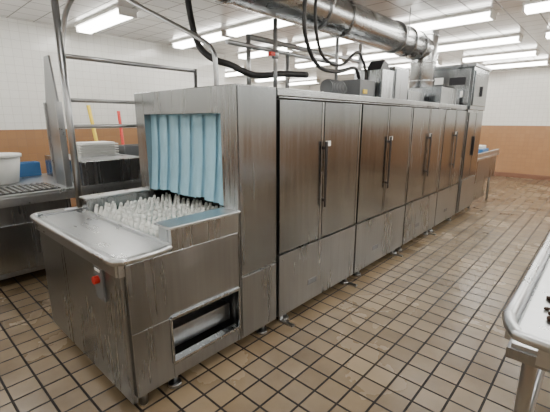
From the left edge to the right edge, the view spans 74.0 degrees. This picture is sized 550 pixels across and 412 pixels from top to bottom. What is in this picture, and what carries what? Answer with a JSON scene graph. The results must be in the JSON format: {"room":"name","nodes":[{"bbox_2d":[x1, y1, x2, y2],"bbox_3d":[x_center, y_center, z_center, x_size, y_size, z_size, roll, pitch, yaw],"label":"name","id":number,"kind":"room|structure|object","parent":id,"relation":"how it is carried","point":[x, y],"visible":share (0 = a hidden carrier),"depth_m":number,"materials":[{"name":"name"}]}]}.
{"room":"commercial kitchen","nodes":[
{"label":"commercial kitchen","id":0,"kind":"room"},
{"bbox_2d":[0,17,225,206],"bbox_3d":[-4.004,-0.974,4.679,0.150,2.850,8.700,12,18,41],"label":"wall","id":1,"kind":"structure","parent":0,"point":[24,45],"depth_m":5.55,"materials":[{"name":"tile"}]},
{"bbox_2d":[225,77,308,89],"bbox_3d":[-0.980,-2.729,12.127,0.150,2.850,6.700,12,18,41],"label":"wall","id":2,"kind":"structure","parent":0,"point":[228,80],"depth_m":12.28,"materials":[{"name":"paint"}]},
{"bbox_2d":[0,176,549,411],"bbox_3d":[0.969,0.459,5.030,13.000,0.100,15.400,12,18,41],"label":"floor","id":3,"kind":"structure","parent":0,"point":[421,330],"depth_m":2.59,"materials":[{"name":"tile"}]},
{"bbox_2d":[0,55,141,279],"bbox_3d":[-2.544,-0.433,3.932,1.355,2.140,4.800,12,18,41],"label":"sink counter","id":4,"kind":"object","parent":3,"relation":"on","point":[21,252],"visible":0.65,"depth_m":3.56,"materials":[{"name":"silver metal"}]},
{"bbox_2d":[0,152,21,184],"bbox_3d":[-2.948,-0.390,3.833,0.510,0.298,0.510,12,18,41],"label":"plastic bucket","id":5,"kind":"object","parent":4,"relation":"on","point":[9,161],"visible":1,"depth_m":3.78,"materials":[{"name":"white plastic"}]},
{"bbox_2d":[20,161,41,176],"bbox_3d":[-2.993,-0.433,4.315,0.170,0.160,0.350,12,18,41],"label":"storage bin","id":6,"kind":"object","parent":4,"relation":"on","point":[29,168],"visible":0.48,"depth_m":4.31,"materials":[{"name":"blue plastic"}]},
{"bbox_2d":[76,141,118,156],"bbox_3d":[-2.190,-0.701,4.427,0.350,0.150,0.440,12,18,41],"label":"trays","id":7,"kind":"object","parent":4,"relation":"on","point":[91,148],"visible":0.8,"depth_m":4.30,"materials":[{"name":"white plastic"}]},
{"bbox_2d":[115,144,138,155],"bbox_3d":[-1.883,-0.641,4.827,0.300,0.330,0.350,12,18,41],"label":"storage bin","id":8,"kind":"object","parent":4,"relation":"on","point":[128,149],"visible":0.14,"depth_m":4.66,"materials":[{"name":"grey paint"}]},
{"bbox_2d":[86,105,97,140],"bbox_3d":[-2.485,-0.563,5.328,0.295,1.753,0.158,4,14,15],"label":"mop","id":9,"kind":"object","parent":3,"relation":"on","point":[88,106],"visible":0.17,"depth_m":5.15,"materials":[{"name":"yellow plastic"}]},
{"bbox_2d":[117,111,124,144],"bbox_3d":[-2.249,-0.590,5.596,0.112,1.681,0.350,12,18,41],"label":"broom","id":10,"kind":"object","parent":3,"relation":"on","point":[118,112],"visible":0.28,"depth_m":5.43,"materials":[{"name":"red plastic"}]},
{"bbox_2d":[50,0,197,207],"bbox_3d":[-1.001,-0.604,3.106,0.710,2.852,1.300,12,18,41],"label":"post","id":11,"kind":"object","parent":3,"relation":"on","point":[60,24],"visible":0.73,"depth_m":2.86,"materials":[{"name":"grey metal"}]},
{"bbox_2d":[30,63,498,405],"bbox_3d":[1.403,-0.769,4.903,1.406,2.348,7.880,12,18,41],"label":"dishwasher","id":12,"kind":"object","parent":3,"relation":"on","point":[253,202],"visible":0.98,"depth_m":2.54,"materials":[{"name":"silver metal"}]},
{"bbox_2d":[91,265,106,301],"bbox_3d":[-0.952,0.417,1.956,0.100,0.190,0.040,12,18,41],"label":"switch plate","id":13,"kind":"object","parent":12,"relation":"attached to","point":[99,278],"depth_m":1.94,"materials":[{"name":"grey paint"}]},
{"bbox_2d":[127,0,218,85],"bbox_3d":[-1.040,-1.553,3.265,1.534,1.108,0.051,11,17,39],"label":"conduit","id":14,"kind":"object","parent":12,"relation":"attached to","point":[202,40],"visible":0.94,"depth_m":2.98,"materials":[{"name":"grey metal"}]},
{"bbox_2d":[151,114,222,205],"bbox_3d":[-0.644,-0.373,2.623,0.970,0.617,0.076,12,18,41],"label":"curtain","id":15,"kind":"object","parent":12,"relation":"hanging from","point":[187,149],"depth_m":2.61,"materials":[{"name":"blue plastic"}]},
{"bbox_2d":[134,83,275,338],"bbox_3d":[-0.551,-0.022,2.806,1.208,1.655,0.365,12,18,41],"label":"housing","id":16,"kind":"object","parent":12,"relation":"attached to","point":[206,148],"depth_m":2.45,"materials":[{"name":"silver metal"}]},
{"bbox_2d":[268,18,278,87],"bbox_3d":[-0.008,-1.244,3.063,0.080,0.604,0.110,12,18,41],"label":"pipe","id":17,"kind":"object","parent":12,"relation":"attached to","point":[274,53],"visible":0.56,"depth_m":3.04,"materials":[{"name":"grey metal"}]},
{"bbox_2d":[225,34,362,87],"bbox_3d":[0.379,-1.727,4.045,0.200,1.094,2.530,12,18,41],"label":"pipe","id":18,"kind":"object","parent":12,"relation":"attached to","point":[249,37],"visible":0.53,"depth_m":3.72,"materials":[{"name":"grey metal"}]},
{"bbox_2d":[320,79,346,93],"bbox_3d":[0.567,-1.105,3.441,0.152,0.160,0.300,12,18,41],"label":"motor","id":19,"kind":"object","parent":12,"relation":"on","point":[328,85],"visible":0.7,"depth_m":3.34,"materials":[{"name":"grey paint"}]},
{"bbox_2d":[214,0,460,104],"bbox_3d":[-0.063,-1.442,2.839,0.750,1.094,7.500,12,18,41],"label":"duct","id":20,"kind":"object","parent":12,"relation":"attached to","point":[350,20],"visible":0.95,"depth_m":3.90,"materials":[{"name":"silver metal"}]},
{"bbox_2d":[342,60,393,97],"bbox_3d":[0.940,-1.295,3.743,0.300,0.393,0.600,12,18,41],"label":"junction box","id":21,"kind":"object","parent":12,"relation":"on","point":[379,82],"visible":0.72,"depth_m":3.72,"materials":[{"name":"grey paint"}]},
{"bbox_2d":[354,66,408,99],"bbox_3d":[1.243,-1.407,4.280,0.512,0.364,0.380,12,18,41],"label":"metal box","id":22,"kind":"object","parent":12,"relation":"on","point":[401,75],"visible":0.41,"depth_m":4.08,"materials":[{"name":"silver metal"}]},
{"bbox_2d":[407,90,423,100],"bbox_3d":[1.594,-1.408,4.763,0.500,0.144,0.510,12,18,41],"label":"vent box","id":23,"kind":"object","parent":12,"relation":"on","point":[411,95],"visible":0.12,"depth_m":4.57,"materials":[{"name":"silver metal"}]},
{"bbox_2d":[478,145,488,153],"bbox_3d":[3.841,-1.081,7.019,0.380,0.175,0.450,12,18,41],"label":"dish rack","id":24,"kind":"object","parent":12,"relation":"on","point":[482,148],"visible":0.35,"depth_m":6.83,"materials":[{"name":"blue plastic"}]},
{"bbox_2d":[502,232,549,411],"bbox_3d":[1.838,0.688,1.820,0.941,0.925,2.545,12,18,41],"label":"table","id":25,"kind":"object","parent":3,"relation":"on","point":[526,325],"visible":1,"depth_m":1.25,"materials":[{"name":"silver metal"}]},
{"bbox_2d":[544,296,549,321],"bbox_3d":[1.154,0.408,1.244,0.397,0.014,0.424,12,18,41],"label":"scraps","id":26,"kind":"object","parent":25,"relation":"on","point":[547,297],"visible":1,"depth_m":1.35,"materials":[{"name":"brown food"}]},
{"bbox_2d":[0,0,549,85],"bbox_3d":[0.969,-2.413,4.353,13.000,0.100,15.400,12,18,41],"label":"ceiling","id":27,"kind":"structure","parent":0,"point":[209,15],"depth_m":5.10,"materials":[{"name":"tile"}]},
{"bbox_2d":[74,5,137,34],"bbox_3d":[-2.237,-2.412,4.774,1.320,0.095,0.260,12,18,41],"label":"fluorescent ceiling light","id":28,"kind":"object","parent":27,"relation":"attached to","point":[114,15],"visible":1,"depth_m":4.61,"materials":[{"name":"white plastic"}]},
{"bbox_2d":[171,36,194,49],"bbox_3d":[-1.423,-2.677,5.899,0.962,0.095,0.514,12,18,41],"label":"fluorescent ceiling light","id":29,"kind":"object","parent":27,"relation":"attached to","point":[187,42],"depth_m":6.09,"materials":[{"name":"white plastic"}]},
{"bbox_2d":[199,29,232,42],"bbox_3d":[-0.875,-2.561,5.409,0.821,0.095,0.498,12,18,41],"label":"fluorescent ceiling light","id":30,"kind":"object","parent":27,"relation":"attached to","point":[210,37],"depth_m":5.54,"materials":[{"name":"white plastic"}]},
{"bbox_2d":[225,71,241,76],"bbox_3d":[-1.239,-3.705,10.266,1.320,0.095,0.260,12,18,41],"label":"fluorescent ceiling light","id":31,"kind":"object","parent":27,"relation":"attached to","point":[232,73],"visible":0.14,"depth_m":10.13,"materials":[{"name":"white plastic"}]},
{"bbox_2d":[237,52,245,59],"bbox_3d":[-0.594,-2.950,7.058,0.596,0.095,0.597,12,18,41],"label":"fluorescent ceiling light","id":32,"kind":"object","parent":27,"relation":"attached to","point":[242,55],"depth_m":7.27,"materials":[{"name":"white plastic"}]},
{"bbox_2d":[185,0,308,78],"bbox_3d":[-0.193,-1.567,3.070,1.095,0.958,0.326,-3,14,-13],"label":"hose","id":33,"kind":"object","parent":27,"relation":"hanging from","point":[257,75],"visible":0.88,"depth_m":3.04,"materials":[{"name":"black rubber"}]},
{"bbox_2d":[224,17,291,37],"bbox_3d":[-0.159,-2.459,4.977,1.320,0.095,0.260,12,18,41],"label":"fluorescent ceiling light","id":34,"kind":"object","parent":27,"relation":"attached to","point":[263,24],"visible":0.57,"depth_m":5.01,"materials":[{"name":"white plastic"}]},
{"bbox_2d":[251,50,267,57],"bbox_3d":[-0.381,-2.899,6.844,0.643,0.095,0.564,12,18,41],"label":"fluorescent ceiling light","id":35,"kind":"object","parent":27,"relation":"attached to","point":[254,54],"depth_m":7.00,"materials":[{"name":"white plastic"}]},
{"bbox_2d":[254,77,289,81],"bbox_3d":[-0.097,-3.994,11.492,1.320,0.095,0.260,12,18,41],"label":"fluorescent ceiling light","id":36,"kind":"object","parent":27,"relation":"attached to","point":[278,78],"visible":0.64,"depth_m":11.49,"materials":[{"name":"white plastic"}]},
{"bbox_2d":[269,46,295,51],"bbox_3d":[0.165,-2.790,6.380,0.204,0.095,0.589,12,18,41],"label":"fluorescent ceiling light","id":37,"kind":"object","parent":27,"relation":"attached to","point":[278,47],"depth_m":6.57,"materials":[{"name":"white plastic"}]},
{"bbox_2d":[294,61,314,68],"bbox_3d":[0.676,-3.224,8.222,0.876,0.095,0.740,12,18,41],"label":"fluorescent ceiling light","id":38,"kind":"object","parent":27,"relation":"attached to","point":[300,65],"depth_m":8.48,"materials":[{"name":"white plastic"}]},
{"bbox_2d":[289,80,320,85],"bbox_3d":[0.978,-4.266,12.645,1.320,0.095,0.260,12,18,41],"label":"fluorescent ceiling light","id":39,"kind":"object","parent":27,"relation":"attached to","point":[308,81],"visible":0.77,"depth_m":12.47,"materials":[{"name":"white plastic"}]},
{"bbox_2d":[291,36,351,50],"bbox_3d":[0.849,-2.714,6.058,1.320,0.095,0.260,12,18,41],"label":"fluorescent ceiling light","id":40,"kind":"object","parent":27,"relation":"attached to","point":[327,41],"visible":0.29,"depth_m":6.01,"materials":[{"name":"white plastic"}]},
{"bbox_2d":[318,58,343,65],"bbox_3d":[1.119,-3.124,7.800,0.756,0.095,0.680,12,18,41],"label":"fluorescent ceiling light","id":41,"kind":"object","parent":27,"relation":"attached to","point":[332,59],"depth_m":7.93,"materials":[{"name":"white plastic"}]},
{"bbox_2d":[302,0,360,78],"bbox_3d":[0.534,-1.624,3.205,0.034,0.913,0.934,12,18,41],"label":"power cable","id":42,"kind":"object","parent":27,"relation":"hanging from","point":[304,8],"visible":0.98,"depth_m":3.03,"materials":[{"name":"black rubber"}]},
{"bbox_2d":[313,0,366,79],"bbox_3d":[0.637,-1.666,3.358,0.028,0.903,0.933,12,18,41],"label":"power cable","id":43,"kind":"object","parent":27,"relation":"hanging from","point":[325,59],"visible":0.96,"depth_m":3.23,"materials":[{"name":"black rubber"}]},
{"bbox_2d":[338,67,367,74],"bbox_3d":[2.163,-3.525,9.497,1.320,0.095,0.260,12,18,41],"label":"fluorescent ceiling light","id":44,"kind":"object","parent":27,"relation":"attached to","point":[350,71],"visible":0.07,"depth_m":9.57,"materials":[{"name":"white plastic"}]},
{"bbox_2d":[346,52,398,62],"bbox_3d":[2.058,-3.020,7.356,1.320,0.095,0.260,12,18,41],"label":"fluorescent ceiling light","id":45,"kind":"object","parent":27,"relation":"attached to","point":[378,55],"visible":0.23,"depth_m":7.28,"materials":[{"name":"white plastic"}]},
{"bbox_2d":[389,59,441,67],"bbox_3d":[3.200,-3.309,8.582,1.320,0.095,0.260,12,18,41],"label":"fluorescent ceiling light","id":46,"kind":"object","parent":27,"relation":"attached to","point":[439,62],"visible":0.46,"depth_m":8.58,"materials":[{"name":"white plastic"}]},
{"bbox_2d":[405,8,496,30],"bbox_3d":[2.183,-2.437,4.881,1.320,0.095,0.260,12,18,41],"label":"fluorescent ceiling light","id":47,"kind":"object","parent":27,"relation":"attached to","point":[488,14],"visible":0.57,"depth_m":4.66,"materials":[{"name":"white plastic"}]},
{"bbox_2d":[437,34,522,52],"bbox_3d":[3.392,-2.743,6.179,1.320,0.095,0.260,12,18,41],"label":"fluorescent ceiling light","id":48,"kind":"object","parent":27,"relation":"attached to","point":[515,38],"visible":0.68,"depth_m":6.05,"materials":[{"name":"white plastic"}]},
{"bbox_2d":[462,49,538,62],"bbox_3d":[4.533,-3.032,7.405,1.320,0.095,0.260,12,18,41],"label":"fluorescent ceiling light","id":49,"kind":"object","parent":27,"relation":"attached to","point":[535,52],"visible":1,"depth_m":7.29,"materials":[{"name":"white plastic"}]},
{"bbox_2d":[483,59,549,68],"bbox_3d":[5.608,-3.304,8.559,1.320,0.095,0.260,12,18,41],"label":"fluorescent ceiling light","id":50,"kind":"object","parent":27,"relation":"attached to","point":[546,61],"visible":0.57,"depth_m":8.43,"materials":[{"name":"white plastic"}]},
{"bbox_2d":[522,0,549,15],"bbox_3d":[3.390,-2.186,3.816,1.320,0.095,0.260,12,18,41],"label":"fluorescent ceiling light","id":51,"kind":"object","parent":27,"relation":"attached to","point":[535,6],"visible":1,"depth_m":4.11,"materials":[{"name":"white plastic"}]},
{"bbox_2d":[544,30,549,39],"bbox_3d":[4.599,-2.492,5.114,1.320,0.095,0.260,12,18,41],"label":"fluorescent ceiling light","id":52,"kind":"object","parent":27,"relation":"attached to","point":[547,32],"visible":1,"depth_m":5.46,"materials":[{"name":"white plastic"}]},
{"bbox_2d":[309,67,549,175],"bbox_3d":[6.191,-2.298,10.298,13.300,2.850,0.150,12,18,41],"label":"wall","id":53,"kind":"structure","parent":0,"point":[516,115],"depth_m":9.84,"materials":[{"name":"paint"}]},
{"bbox_2d":[493,171,549,180],"bbox_3d":[6.134,-0.955,10.550,13.000,0.120,0.020,12,18,41],"label":"trim","id":54,"kind":"structure","parent":53,"relation":"attached to","point":[504,174],"depth_m":9.98,"materials":[{"name":"brown tile"}]}
]}

